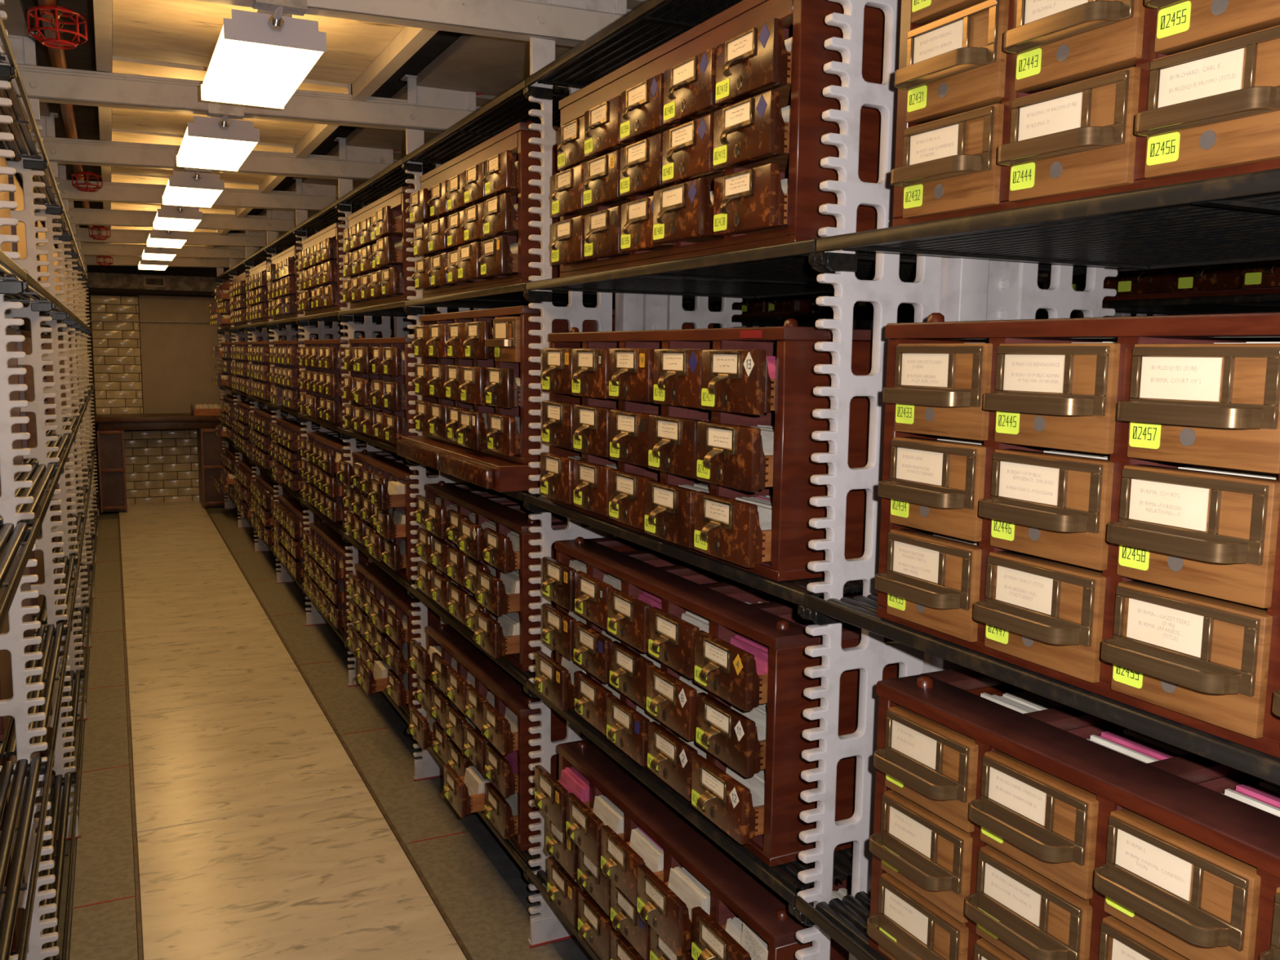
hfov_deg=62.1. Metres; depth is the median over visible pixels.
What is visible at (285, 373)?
drawers
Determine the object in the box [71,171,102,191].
sprinkler
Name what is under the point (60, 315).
steel shelf
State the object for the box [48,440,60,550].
drawers
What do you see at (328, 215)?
steel shelf
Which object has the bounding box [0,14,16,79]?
steel shelf
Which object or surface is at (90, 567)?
steel shelf
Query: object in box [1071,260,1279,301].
drawers
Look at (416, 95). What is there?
ceiling beam
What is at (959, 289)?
upright
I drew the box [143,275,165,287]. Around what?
air vent
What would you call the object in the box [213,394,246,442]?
drawers
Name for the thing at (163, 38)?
ceiling
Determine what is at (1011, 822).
drawers
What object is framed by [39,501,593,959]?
floor
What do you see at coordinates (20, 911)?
drawers
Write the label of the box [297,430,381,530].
drawers
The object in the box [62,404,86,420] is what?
steel shelf
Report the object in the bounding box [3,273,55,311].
steel shelf
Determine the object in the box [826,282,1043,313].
drawers
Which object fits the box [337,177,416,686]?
upright
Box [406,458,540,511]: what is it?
steel shelf
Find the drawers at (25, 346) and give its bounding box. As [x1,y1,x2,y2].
[16,329,37,459]
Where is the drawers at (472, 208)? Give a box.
[406,120,559,297]
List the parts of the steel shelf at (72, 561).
rail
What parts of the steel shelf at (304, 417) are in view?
rail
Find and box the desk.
[93,404,227,512]
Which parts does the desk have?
rail, rail, rail, loose card drawer, rail, rail, rail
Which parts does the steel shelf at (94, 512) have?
rail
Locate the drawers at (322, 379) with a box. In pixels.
[297,336,349,427]
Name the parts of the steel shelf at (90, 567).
rail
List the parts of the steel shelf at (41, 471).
rail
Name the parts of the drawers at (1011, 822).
panel, pull, pull, pull, drawer, drawer, drawer, panel, pull, drawer, pull, pull, drawer, drawer, frame, pull, drawer, pull, drawer, pull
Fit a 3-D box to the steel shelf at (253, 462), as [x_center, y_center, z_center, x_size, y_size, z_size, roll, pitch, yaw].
[-1.864,-0.068,5.930,0.486,0.036,0.928,-3,8,-26]
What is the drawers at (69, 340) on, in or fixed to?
on the steel shelf at (86, 400)
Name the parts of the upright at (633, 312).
foot plate, comb frame, comb frame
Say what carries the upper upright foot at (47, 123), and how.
attached to the ceiling
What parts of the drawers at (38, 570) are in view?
panel, panel, panel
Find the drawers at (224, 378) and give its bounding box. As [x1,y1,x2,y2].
[210,341,235,389]
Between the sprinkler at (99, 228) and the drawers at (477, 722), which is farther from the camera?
the sprinkler at (99, 228)
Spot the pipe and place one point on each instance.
(58, 59)
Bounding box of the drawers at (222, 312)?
[207,280,234,328]
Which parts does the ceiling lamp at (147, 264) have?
plate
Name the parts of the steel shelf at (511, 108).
rail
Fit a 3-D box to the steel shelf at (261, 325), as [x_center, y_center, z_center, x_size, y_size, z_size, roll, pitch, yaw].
[-1.854,-0.837,5.838,0.486,0.036,0.928,-3,8,-26]
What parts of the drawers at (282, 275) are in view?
drawer, drawer, drawer, drawer, drawer, drawer, drawer, drawer, drawer, drawer, drawer, drawer, rail, panel, frame, drawer, drawer, drawer, panel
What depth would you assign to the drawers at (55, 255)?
4.42 m
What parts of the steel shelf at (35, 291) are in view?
rail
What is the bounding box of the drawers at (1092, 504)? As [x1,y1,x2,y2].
[875,311,1279,758]
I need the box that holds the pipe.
[37,0,97,243]
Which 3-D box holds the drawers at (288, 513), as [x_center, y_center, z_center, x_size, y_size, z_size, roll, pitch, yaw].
[-1.483,0.257,5.077,0.498,0.317,0.744,-3,8,-26]
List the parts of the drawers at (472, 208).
pull, pull, pull, drawer, drawer, drawer, panel, pull, pull, pull, drawer, drawer, drawer, pull, pull, pull, drawer, drawer, drawer, pull, pull, pull, rail, drawer, panel, drawer, drawer, pull, pull, frame, pull, drawer, drawer, drawer, panel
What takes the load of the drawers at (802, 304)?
on the steel shelf
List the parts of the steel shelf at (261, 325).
rail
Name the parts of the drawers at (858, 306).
drawer, drawer, panel, drawer, panel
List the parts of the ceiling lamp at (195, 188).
plate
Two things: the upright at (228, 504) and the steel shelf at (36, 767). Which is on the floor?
the upright at (228, 504)
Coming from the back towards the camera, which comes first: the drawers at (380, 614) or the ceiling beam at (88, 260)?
the ceiling beam at (88, 260)
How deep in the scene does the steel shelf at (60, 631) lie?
2.11 m
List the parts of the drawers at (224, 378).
drawer, drawer, drawer, drawer, drawer, drawer, drawer, drawer, drawer, drawer, drawer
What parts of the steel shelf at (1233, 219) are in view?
rail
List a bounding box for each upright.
[0,0,59,959]
[4,97,80,843]
[12,161,88,720]
[13,199,92,648]
[19,223,95,598]
[61,254,98,536]
[65,241,97,563]
[80,265,99,515]
[216,267,261,509]
[229,257,281,528]
[245,246,330,552]
[266,231,342,583]
[295,209,394,626]
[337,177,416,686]
[404,128,486,781]
[527,36,742,947]
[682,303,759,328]
[795,0,1118,959]
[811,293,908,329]
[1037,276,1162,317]
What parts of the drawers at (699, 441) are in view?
pull, pull, pull, drawer, drawer, drawer, panel, pull, pull, pull, drawer, drawer, drawer, pull, pull, pull, drawer, drawer, drawer, pull, pull, drawer, pull, drawer, drawer, panel, frame, pull, pull, pull, drawer, drawer, drawer, panel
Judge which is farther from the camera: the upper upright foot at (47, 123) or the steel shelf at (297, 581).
the steel shelf at (297, 581)
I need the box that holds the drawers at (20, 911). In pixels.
[0,660,41,952]
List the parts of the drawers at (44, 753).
panel, frame, panel, panel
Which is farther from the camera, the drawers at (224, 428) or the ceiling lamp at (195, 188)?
the drawers at (224, 428)
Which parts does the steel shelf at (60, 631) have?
rail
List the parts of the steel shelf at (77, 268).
rail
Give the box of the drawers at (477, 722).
[406,623,585,851]
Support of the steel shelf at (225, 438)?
attached to the upright at (243, 522)
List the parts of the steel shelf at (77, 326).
rail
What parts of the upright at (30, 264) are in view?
foot plate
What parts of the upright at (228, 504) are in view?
comb frame, foot plate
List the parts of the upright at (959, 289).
comb frame, comb frame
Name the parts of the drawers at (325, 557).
pull, pull, pull, drawer, pull, pull, drawer, pull, drawer, panel, drawer, drawer, drawer, pull, pull, pull, drawer, drawer, pull, drawer, pull, pull, drawer, drawer, drawer, pull, pull, pull, drawer, drawer, drawer, frame, panel, panel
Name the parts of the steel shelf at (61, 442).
rail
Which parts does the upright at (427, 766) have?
foot plate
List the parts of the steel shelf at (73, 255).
rail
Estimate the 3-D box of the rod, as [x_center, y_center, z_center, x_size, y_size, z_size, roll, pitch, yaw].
[-3.689,-1.192,8.001,0.864,0.012,0.008,-3,8,-26]
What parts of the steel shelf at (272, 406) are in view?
rail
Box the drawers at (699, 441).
[540,318,872,582]
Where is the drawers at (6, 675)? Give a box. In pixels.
[0,506,33,741]
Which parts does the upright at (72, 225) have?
comb frame, foot plate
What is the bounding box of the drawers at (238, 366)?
[227,340,252,393]
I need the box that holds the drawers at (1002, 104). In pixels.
[890,0,1279,226]
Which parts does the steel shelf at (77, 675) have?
rail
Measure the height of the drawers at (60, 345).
0.311 m
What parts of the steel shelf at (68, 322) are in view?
rail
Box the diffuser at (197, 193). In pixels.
[162,180,222,207]
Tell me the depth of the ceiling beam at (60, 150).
3.37 m
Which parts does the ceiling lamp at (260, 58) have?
plate, plate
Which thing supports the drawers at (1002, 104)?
on the steel shelf at (1233, 219)
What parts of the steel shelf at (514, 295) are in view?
rail, rail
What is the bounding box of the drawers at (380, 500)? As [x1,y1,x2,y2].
[336,448,453,581]
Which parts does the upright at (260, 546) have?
comb frame, foot plate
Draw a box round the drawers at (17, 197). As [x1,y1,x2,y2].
[8,174,38,298]
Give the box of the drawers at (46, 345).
[40,333,55,431]
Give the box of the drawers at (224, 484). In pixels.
[212,446,248,498]
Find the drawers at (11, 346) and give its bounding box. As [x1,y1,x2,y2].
[0,327,23,496]
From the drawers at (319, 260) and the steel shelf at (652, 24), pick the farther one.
the drawers at (319, 260)
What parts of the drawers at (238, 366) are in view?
drawer, drawer, drawer, drawer, drawer, drawer, drawer, drawer, drawer, drawer, drawer, drawer, drawer, drawer, drawer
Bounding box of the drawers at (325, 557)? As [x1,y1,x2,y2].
[299,520,368,635]
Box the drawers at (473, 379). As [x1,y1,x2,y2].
[396,302,713,492]
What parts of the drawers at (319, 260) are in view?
pull, pull, pull, pull, pull, drawer, pull, drawer, drawer, drawer, drawer, pull, drawer, pull, pull, drawer, drawer, pull, pull, pull, drawer, rail, pull, drawer, panel, drawer, drawer, pull, frame, pull, drawer, drawer, drawer, panel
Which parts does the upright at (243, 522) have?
comb frame, foot plate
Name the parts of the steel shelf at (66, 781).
rail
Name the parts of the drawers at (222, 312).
drawer, drawer, drawer, drawer, drawer, drawer, drawer, drawer, drawer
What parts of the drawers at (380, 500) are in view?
pull, pull, drawer, pull, drawer, drawer, pull, pull, pull, panel, drawer, drawer, drawer, pull, pull, pull, drawer, drawer, pull, drawer, pull, pull, pull, drawer, pull, drawer, drawer, pull, drawer, panel, drawer, drawer, frame, panel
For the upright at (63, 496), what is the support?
on the floor
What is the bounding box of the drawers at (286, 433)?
[267,416,331,497]
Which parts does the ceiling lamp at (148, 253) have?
plate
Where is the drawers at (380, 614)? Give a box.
[344,561,439,714]
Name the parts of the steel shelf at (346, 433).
rail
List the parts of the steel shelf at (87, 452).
rail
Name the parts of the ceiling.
grey panel, grey panel, grey panel, grey panel, grey panel, grey panel, grey panel, grey panel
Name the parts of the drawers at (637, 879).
pull, pull, pull, drawer, drawer, drawer, panel, pull, pull, pull, drawer, drawer, drawer, pull, pull, pull, drawer, drawer, drawer, pull, pull, drawer, drawer, pull, drawer, panel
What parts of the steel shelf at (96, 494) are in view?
rail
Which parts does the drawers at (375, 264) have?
pull, pull, pull, drawer, drawer, drawer, pull, panel, pull, pull, drawer, drawer, drawer, pull, pull, pull, drawer, drawer, drawer, pull, pull, pull, rail, pull, drawer, pull, panel, drawer, drawer, frame, pull, drawer, drawer, drawer, panel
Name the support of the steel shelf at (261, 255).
attached to the upright at (260, 546)
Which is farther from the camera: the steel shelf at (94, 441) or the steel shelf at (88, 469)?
the steel shelf at (94, 441)
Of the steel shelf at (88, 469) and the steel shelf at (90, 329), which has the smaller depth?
the steel shelf at (88, 469)
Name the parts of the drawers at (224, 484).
drawer, drawer, drawer, drawer, drawer, drawer, drawer, drawer, drawer, drawer, drawer, drawer, drawer, frame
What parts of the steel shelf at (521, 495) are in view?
rail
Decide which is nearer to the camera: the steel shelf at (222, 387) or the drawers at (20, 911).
the drawers at (20, 911)
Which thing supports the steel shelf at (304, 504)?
attached to the upright at (313, 617)
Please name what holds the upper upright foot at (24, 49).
attached to the ceiling
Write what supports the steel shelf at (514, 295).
attached to the upright at (427, 766)
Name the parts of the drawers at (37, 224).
panel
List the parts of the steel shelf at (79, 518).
rail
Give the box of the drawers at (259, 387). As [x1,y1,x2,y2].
[243,338,275,402]
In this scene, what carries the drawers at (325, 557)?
on the steel shelf at (331, 624)
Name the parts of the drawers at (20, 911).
panel, frame, panel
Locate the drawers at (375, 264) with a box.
[339,184,416,309]
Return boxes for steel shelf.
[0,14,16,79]
[0,61,48,169]
[0,249,27,294]
[0,461,63,529]
[0,517,41,633]
[0,619,71,763]
[0,749,53,959]
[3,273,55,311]
[4,156,63,214]
[9,768,79,959]
[10,297,68,319]
[23,432,75,466]
[32,552,81,628]
[39,203,72,240]
[39,308,76,324]
[45,415,82,436]
[46,666,87,776]
[52,511,87,557]
[53,232,79,258]
[57,252,83,271]
[57,316,82,328]
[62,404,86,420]
[62,604,91,672]
[65,265,86,280]
[66,484,90,517]
[67,321,86,331]
[68,325,89,333]
[71,275,89,288]
[71,395,89,406]
[71,562,94,608]
[75,465,93,487]
[78,389,92,398]
[79,532,96,565]
[80,450,95,466]
[84,327,91,334]
[84,509,97,536]
[86,384,94,391]
[88,439,97,452]
[88,491,99,511]
[215,269,242,283]
[217,327,261,334]
[219,385,235,394]
[221,436,235,448]
[226,492,235,504]
[227,259,260,275]
[230,324,281,333]
[231,389,253,397]
[233,444,250,462]
[244,246,284,266]
[245,321,342,331]
[248,395,273,405]
[250,458,274,479]
[252,525,274,555]
[265,227,315,253]
[266,317,394,328]
[269,402,306,418]
[271,475,304,504]
[274,553,303,590]
[293,200,362,236]
[296,311,394,325]
[298,413,349,436]
[301,498,346,539]
[302,587,348,646]
[335,157,435,211]
[337,301,473,321]
[340,427,409,463]
[342,533,417,595]
[345,641,409,725]
[402,79,568,172]
[404,282,743,314]
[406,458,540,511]
[408,585,535,692]
[427,746,540,878]
[525,0,742,100]
[525,238,1116,302]
[525,494,863,620]
[525,680,853,915]
[525,866,600,959]
[794,888,887,959]
[804,593,1279,785]
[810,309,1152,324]
[815,168,1279,271]
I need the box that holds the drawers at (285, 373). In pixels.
[266,337,306,413]
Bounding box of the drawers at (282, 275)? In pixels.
[263,244,303,320]
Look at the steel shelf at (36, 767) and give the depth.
1.43 m
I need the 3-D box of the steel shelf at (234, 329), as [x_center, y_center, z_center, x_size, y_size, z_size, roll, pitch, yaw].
[-2.266,-0.942,6.663,0.486,0.036,0.928,-3,8,-26]
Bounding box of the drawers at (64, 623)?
[54,536,66,656]
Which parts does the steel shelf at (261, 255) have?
rail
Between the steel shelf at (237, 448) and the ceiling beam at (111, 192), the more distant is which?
the steel shelf at (237, 448)
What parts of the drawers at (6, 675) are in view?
panel, panel, panel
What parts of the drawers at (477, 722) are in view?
pull, pull, pull, drawer, drawer, drawer, panel, pull, pull, pull, drawer, drawer, drawer, pull, pull, pull, pull, drawer, drawer, drawer, drawer, pull, pull, drawer, drawer, pull, pull, pull, frame, drawer, drawer, drawer, panel, panel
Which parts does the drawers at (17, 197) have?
panel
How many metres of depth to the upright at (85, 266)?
7.45 m
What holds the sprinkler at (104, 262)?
attached to the ceiling
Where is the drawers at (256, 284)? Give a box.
[242,260,273,324]
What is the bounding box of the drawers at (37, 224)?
[35,221,48,291]
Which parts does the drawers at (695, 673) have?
pull, pull, pull, drawer, drawer, drawer, pull, pull, pull, drawer, drawer, drawer, panel, pull, pull, pull, drawer, drawer, drawer, pull, pull, pull, drawer, drawer, drawer, frame, panel, pull, pull, pull, drawer, drawer, drawer, panel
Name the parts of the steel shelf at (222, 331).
rail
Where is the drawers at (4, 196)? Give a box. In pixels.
[0,157,13,260]
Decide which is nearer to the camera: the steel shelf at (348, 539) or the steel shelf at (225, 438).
the steel shelf at (348, 539)
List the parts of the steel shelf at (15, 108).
rail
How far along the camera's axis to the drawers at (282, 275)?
4.69 m
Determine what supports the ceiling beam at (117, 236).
attached to the ceiling
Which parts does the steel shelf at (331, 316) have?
rail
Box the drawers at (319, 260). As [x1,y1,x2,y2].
[294,220,347,315]
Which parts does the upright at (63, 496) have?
foot plate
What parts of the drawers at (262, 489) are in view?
drawer, drawer, drawer, drawer, drawer, drawer, drawer, drawer, drawer, drawer, drawer, drawer, drawer, drawer, frame, panel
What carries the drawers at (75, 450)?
on the steel shelf at (88, 469)
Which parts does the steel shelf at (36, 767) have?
rail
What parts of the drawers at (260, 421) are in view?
drawer, drawer, drawer, drawer, drawer, drawer, drawer, drawer, drawer, drawer, drawer, drawer, drawer, drawer, drawer, panel, frame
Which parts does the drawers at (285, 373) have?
drawer, drawer, drawer, drawer, panel, drawer, drawer, drawer, drawer, drawer, drawer, drawer, drawer, frame, drawer, panel, drawer, drawer, panel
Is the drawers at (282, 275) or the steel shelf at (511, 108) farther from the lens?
the drawers at (282, 275)
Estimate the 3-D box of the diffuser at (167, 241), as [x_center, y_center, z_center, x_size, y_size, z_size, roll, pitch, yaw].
[-2.384,-1.206,5.347,0.164,0.030,0.502,-3,8,-26]
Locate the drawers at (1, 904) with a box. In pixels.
[0,896,2,919]
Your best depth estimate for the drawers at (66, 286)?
5.42 m
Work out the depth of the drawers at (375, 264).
3.03 m
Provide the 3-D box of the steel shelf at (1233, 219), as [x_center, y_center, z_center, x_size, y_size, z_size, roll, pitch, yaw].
[0.619,-0.210,0.881,0.486,0.036,0.928,-3,8,-26]
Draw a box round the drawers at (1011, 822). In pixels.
[866,666,1279,959]
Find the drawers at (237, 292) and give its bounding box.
[226,271,251,326]
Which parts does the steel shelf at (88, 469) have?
rail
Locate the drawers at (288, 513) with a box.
[270,493,322,582]
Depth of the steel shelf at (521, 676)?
2.48 m
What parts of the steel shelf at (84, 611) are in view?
rail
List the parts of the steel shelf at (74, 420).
rail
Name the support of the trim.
attached to the wall
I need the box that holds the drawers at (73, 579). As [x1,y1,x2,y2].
[66,505,75,588]
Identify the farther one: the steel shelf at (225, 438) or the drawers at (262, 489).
the steel shelf at (225, 438)
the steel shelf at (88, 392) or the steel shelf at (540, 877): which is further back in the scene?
the steel shelf at (88, 392)
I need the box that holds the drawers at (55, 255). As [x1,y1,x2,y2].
[53,245,60,290]
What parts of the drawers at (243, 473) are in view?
drawer, drawer, drawer, drawer, drawer, drawer, drawer, drawer, drawer, drawer, drawer, drawer, drawer, frame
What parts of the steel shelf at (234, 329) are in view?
rail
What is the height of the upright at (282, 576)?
1.778 m
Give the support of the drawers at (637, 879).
on the steel shelf at (540, 877)
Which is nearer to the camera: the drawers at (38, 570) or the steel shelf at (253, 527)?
the drawers at (38, 570)
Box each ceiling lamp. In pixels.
[137,258,168,270]
[142,246,177,261]
[146,227,187,248]
[152,204,202,231]
[161,167,224,208]
[176,101,259,171]
[200,0,326,109]
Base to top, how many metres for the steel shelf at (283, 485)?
0.036 m
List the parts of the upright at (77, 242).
foot plate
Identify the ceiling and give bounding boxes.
[0,0,648,258]
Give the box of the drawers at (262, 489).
[248,473,290,547]
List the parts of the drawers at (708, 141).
pull, pull, pull, panel, drawer, drawer, drawer, pull, pull, pull, drawer, drawer, drawer, pull, pull, pull, drawer, drawer, drawer, pull, rail, frame, pull, pull, drawer, panel, drawer, drawer, pull, pull, pull, drawer, drawer, drawer, panel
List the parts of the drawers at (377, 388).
pull, pull, pull, drawer, drawer, drawer, pull, panel, pull, drawer, pull, pull, drawer, drawer, drawer, pull, drawer, pull, panel, pull, pull, drawer, drawer, drawer, frame, pull, pull, pull, drawer, drawer, drawer, panel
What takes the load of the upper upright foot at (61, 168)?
attached to the ceiling
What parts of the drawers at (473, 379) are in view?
pull, pull, pull, drawer, drawer, drawer, panel, pull, pull, pull, drawer, drawer, drawer, pull, pull, pull, drawer, drawer, drawer, pull, pull, pull, drawer, drawer, drawer, panel, pull, pull, pull, drawer, drawer, drawer, frame, panel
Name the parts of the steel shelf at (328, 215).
rail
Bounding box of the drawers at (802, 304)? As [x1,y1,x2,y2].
[684,293,830,317]
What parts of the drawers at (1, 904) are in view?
panel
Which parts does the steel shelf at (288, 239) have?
rail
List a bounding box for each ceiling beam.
[0,62,482,133]
[2,136,434,181]
[35,178,338,211]
[53,226,283,247]
[62,208,309,231]
[63,242,261,258]
[82,255,244,267]
[193,0,632,47]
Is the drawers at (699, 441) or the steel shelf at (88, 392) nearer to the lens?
the drawers at (699, 441)
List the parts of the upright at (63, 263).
foot plate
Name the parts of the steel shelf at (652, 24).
rail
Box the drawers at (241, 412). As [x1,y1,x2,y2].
[226,400,264,453]
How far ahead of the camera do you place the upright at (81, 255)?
6.63 m
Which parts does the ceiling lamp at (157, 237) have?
plate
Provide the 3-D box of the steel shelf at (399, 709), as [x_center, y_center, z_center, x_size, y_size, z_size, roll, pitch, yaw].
[-0.632,0.633,3.498,0.486,0.036,0.928,-3,8,-26]
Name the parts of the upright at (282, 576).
comb frame, foot plate, comb frame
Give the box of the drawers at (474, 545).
[413,480,613,671]
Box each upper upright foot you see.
[0,31,40,66]
[0,111,58,137]
[20,163,66,180]
[34,199,73,208]
[216,257,243,260]
[229,246,258,250]
[244,231,279,237]
[266,208,308,220]
[292,177,338,197]
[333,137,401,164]
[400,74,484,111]
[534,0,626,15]
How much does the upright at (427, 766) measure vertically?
1.778 m
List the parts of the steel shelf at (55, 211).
rail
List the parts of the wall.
wall panel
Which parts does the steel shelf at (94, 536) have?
rail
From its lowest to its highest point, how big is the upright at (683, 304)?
1.778 m
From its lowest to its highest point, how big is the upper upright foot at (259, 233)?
0.071 m
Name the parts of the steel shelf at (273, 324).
rail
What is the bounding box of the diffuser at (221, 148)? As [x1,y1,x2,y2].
[177,127,257,171]
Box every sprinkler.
[26,4,88,49]
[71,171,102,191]
[88,226,111,239]
[96,255,113,266]
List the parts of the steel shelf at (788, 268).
rail, rail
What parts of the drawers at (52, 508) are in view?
panel, panel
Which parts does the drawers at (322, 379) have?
pull, pull, pull, drawer, drawer, drawer, pull, pull, panel, drawer, pull, drawer, pull, pull, drawer, drawer, drawer, pull, pull, pull, drawer, drawer, drawer, panel, pull, pull, pull, frame, drawer, drawer, drawer, panel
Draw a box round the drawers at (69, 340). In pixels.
[68,337,73,393]
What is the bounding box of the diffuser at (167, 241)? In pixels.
[146,234,186,248]
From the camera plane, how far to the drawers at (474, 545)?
2.30 m
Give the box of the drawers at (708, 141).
[551,0,884,277]
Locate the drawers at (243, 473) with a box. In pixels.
[231,458,266,518]
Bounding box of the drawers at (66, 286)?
[64,265,68,301]
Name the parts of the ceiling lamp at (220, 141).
plate, plate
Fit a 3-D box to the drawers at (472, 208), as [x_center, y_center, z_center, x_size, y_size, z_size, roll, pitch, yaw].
[-0.228,-0.587,2.461,0.490,0.320,0.744,-3,8,-26]
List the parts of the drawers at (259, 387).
drawer, drawer, drawer, drawer, drawer, drawer, drawer, drawer, drawer, drawer, drawer, drawer, frame, panel, drawer, drawer, drawer, panel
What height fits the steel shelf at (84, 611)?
0.036 m
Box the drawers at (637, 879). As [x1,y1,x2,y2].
[533,738,852,959]
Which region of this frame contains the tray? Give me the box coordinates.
[193,408,222,415]
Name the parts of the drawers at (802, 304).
drawer, drawer, drawer, drawer, panel, drawer, panel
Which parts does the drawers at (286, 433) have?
drawer, drawer, drawer, drawer, drawer, drawer, drawer, drawer, drawer, drawer, drawer, drawer, drawer, drawer, drawer, panel, panel, frame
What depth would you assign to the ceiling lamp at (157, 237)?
5.15 m
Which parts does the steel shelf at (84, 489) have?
rail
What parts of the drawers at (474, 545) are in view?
pull, pull, pull, drawer, drawer, drawer, pull, pull, pull, drawer, drawer, drawer, pull, pull, pull, panel, drawer, drawer, drawer, pull, pull, pull, drawer, drawer, pull, drawer, panel, pull, pull, drawer, drawer, drawer, frame, panel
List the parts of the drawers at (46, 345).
panel, frame, panel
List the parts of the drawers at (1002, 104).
panel, pull, pull, drawer, drawer, drawer, pull, pull, drawer, drawer, panel, pull, pull, drawer, drawer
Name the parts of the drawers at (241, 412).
drawer, drawer, drawer, drawer, drawer, drawer, drawer, drawer, drawer, drawer, drawer, drawer, drawer, drawer, drawer, frame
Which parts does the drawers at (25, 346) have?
panel, frame, panel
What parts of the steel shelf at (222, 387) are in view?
rail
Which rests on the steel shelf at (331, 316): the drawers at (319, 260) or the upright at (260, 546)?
the drawers at (319, 260)
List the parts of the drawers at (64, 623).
panel, panel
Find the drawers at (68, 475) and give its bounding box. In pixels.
[63,428,70,502]
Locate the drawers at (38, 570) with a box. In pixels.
[21,460,44,616]
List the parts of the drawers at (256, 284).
drawer, drawer, drawer, drawer, drawer, drawer, drawer, drawer, drawer, drawer, drawer, drawer, rail, panel, frame, drawer, drawer, drawer, panel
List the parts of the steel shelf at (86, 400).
rail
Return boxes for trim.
[76,271,228,295]
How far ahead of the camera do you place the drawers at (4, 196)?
2.23 m
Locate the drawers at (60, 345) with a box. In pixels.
[57,336,66,405]
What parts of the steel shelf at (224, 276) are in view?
rail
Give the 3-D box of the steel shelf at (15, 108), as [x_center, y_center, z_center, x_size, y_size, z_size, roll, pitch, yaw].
[-1.373,-0.666,1.919,0.486,0.036,0.928,-3,8,-26]
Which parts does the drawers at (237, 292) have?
drawer, drawer, drawer, drawer, drawer, drawer, drawer, drawer, drawer, drawer, drawer, rail, drawer, drawer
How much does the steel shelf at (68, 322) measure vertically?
0.036 m
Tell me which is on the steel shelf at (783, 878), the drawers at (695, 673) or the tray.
the drawers at (695, 673)
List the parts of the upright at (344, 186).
foot plate, comb frame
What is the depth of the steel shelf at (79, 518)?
3.78 m
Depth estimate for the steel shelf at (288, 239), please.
4.95 m
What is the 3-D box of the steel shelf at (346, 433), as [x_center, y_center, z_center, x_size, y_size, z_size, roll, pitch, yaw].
[-0.623,-0.122,3.408,0.486,0.036,0.928,-3,8,-26]
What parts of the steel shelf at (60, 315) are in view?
rail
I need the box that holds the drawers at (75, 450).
[72,416,76,464]
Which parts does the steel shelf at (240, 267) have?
rail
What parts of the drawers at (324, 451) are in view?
pull, pull, pull, drawer, drawer, drawer, pull, pull, pull, drawer, panel, drawer, drawer, pull, pull, pull, drawer, drawer, pull, drawer, pull, pull, drawer, pull, drawer, drawer, pull, panel, pull, drawer, drawer, drawer, frame, panel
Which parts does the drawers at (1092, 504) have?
pull, pull, pull, panel, drawer, drawer, drawer, pull, pull, drawer, pull, drawer, drawer, panel, frame, pull, pull, drawer, drawer, pull, drawer, pull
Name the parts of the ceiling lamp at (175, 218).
plate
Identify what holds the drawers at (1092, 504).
on the steel shelf at (860, 611)
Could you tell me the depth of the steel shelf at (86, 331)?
6.58 m
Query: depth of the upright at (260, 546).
6.21 m
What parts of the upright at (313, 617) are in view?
foot plate, comb frame, comb frame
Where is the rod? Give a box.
[85,320,210,323]
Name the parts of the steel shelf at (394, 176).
rail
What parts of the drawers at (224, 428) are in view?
drawer, drawer, drawer, drawer, drawer, drawer, drawer, drawer, drawer, drawer, drawer, drawer, frame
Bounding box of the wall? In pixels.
[62,242,394,506]
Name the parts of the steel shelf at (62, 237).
rail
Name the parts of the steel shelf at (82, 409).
rail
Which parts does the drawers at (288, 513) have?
drawer, drawer, drawer, drawer, drawer, drawer, drawer, drawer, drawer, drawer, drawer, drawer, drawer, drawer, drawer, frame, panel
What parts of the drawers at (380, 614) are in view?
pull, pull, pull, drawer, drawer, drawer, pull, pull, pull, pull, panel, drawer, drawer, drawer, pull, pull, pull, drawer, drawer, drawer, pull, drawer, pull, drawer, drawer, pull, pull, pull, frame, drawer, drawer, drawer, panel, panel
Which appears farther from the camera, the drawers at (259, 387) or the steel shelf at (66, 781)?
the drawers at (259, 387)
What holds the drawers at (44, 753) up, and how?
on the steel shelf at (77, 675)
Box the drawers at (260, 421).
[244,407,297,473]
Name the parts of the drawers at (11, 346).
frame, panel, panel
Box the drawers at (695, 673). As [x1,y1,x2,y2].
[534,536,899,866]
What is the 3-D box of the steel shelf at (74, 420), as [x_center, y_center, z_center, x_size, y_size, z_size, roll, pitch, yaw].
[-2.206,-0.174,3.656,0.486,0.036,0.928,-3,8,-26]
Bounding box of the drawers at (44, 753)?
[30,596,52,756]
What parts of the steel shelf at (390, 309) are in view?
rail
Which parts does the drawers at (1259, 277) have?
drawer, drawer, panel, drawer, drawer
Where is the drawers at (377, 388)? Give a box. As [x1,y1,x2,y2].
[340,333,417,446]
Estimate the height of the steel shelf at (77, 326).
0.036 m

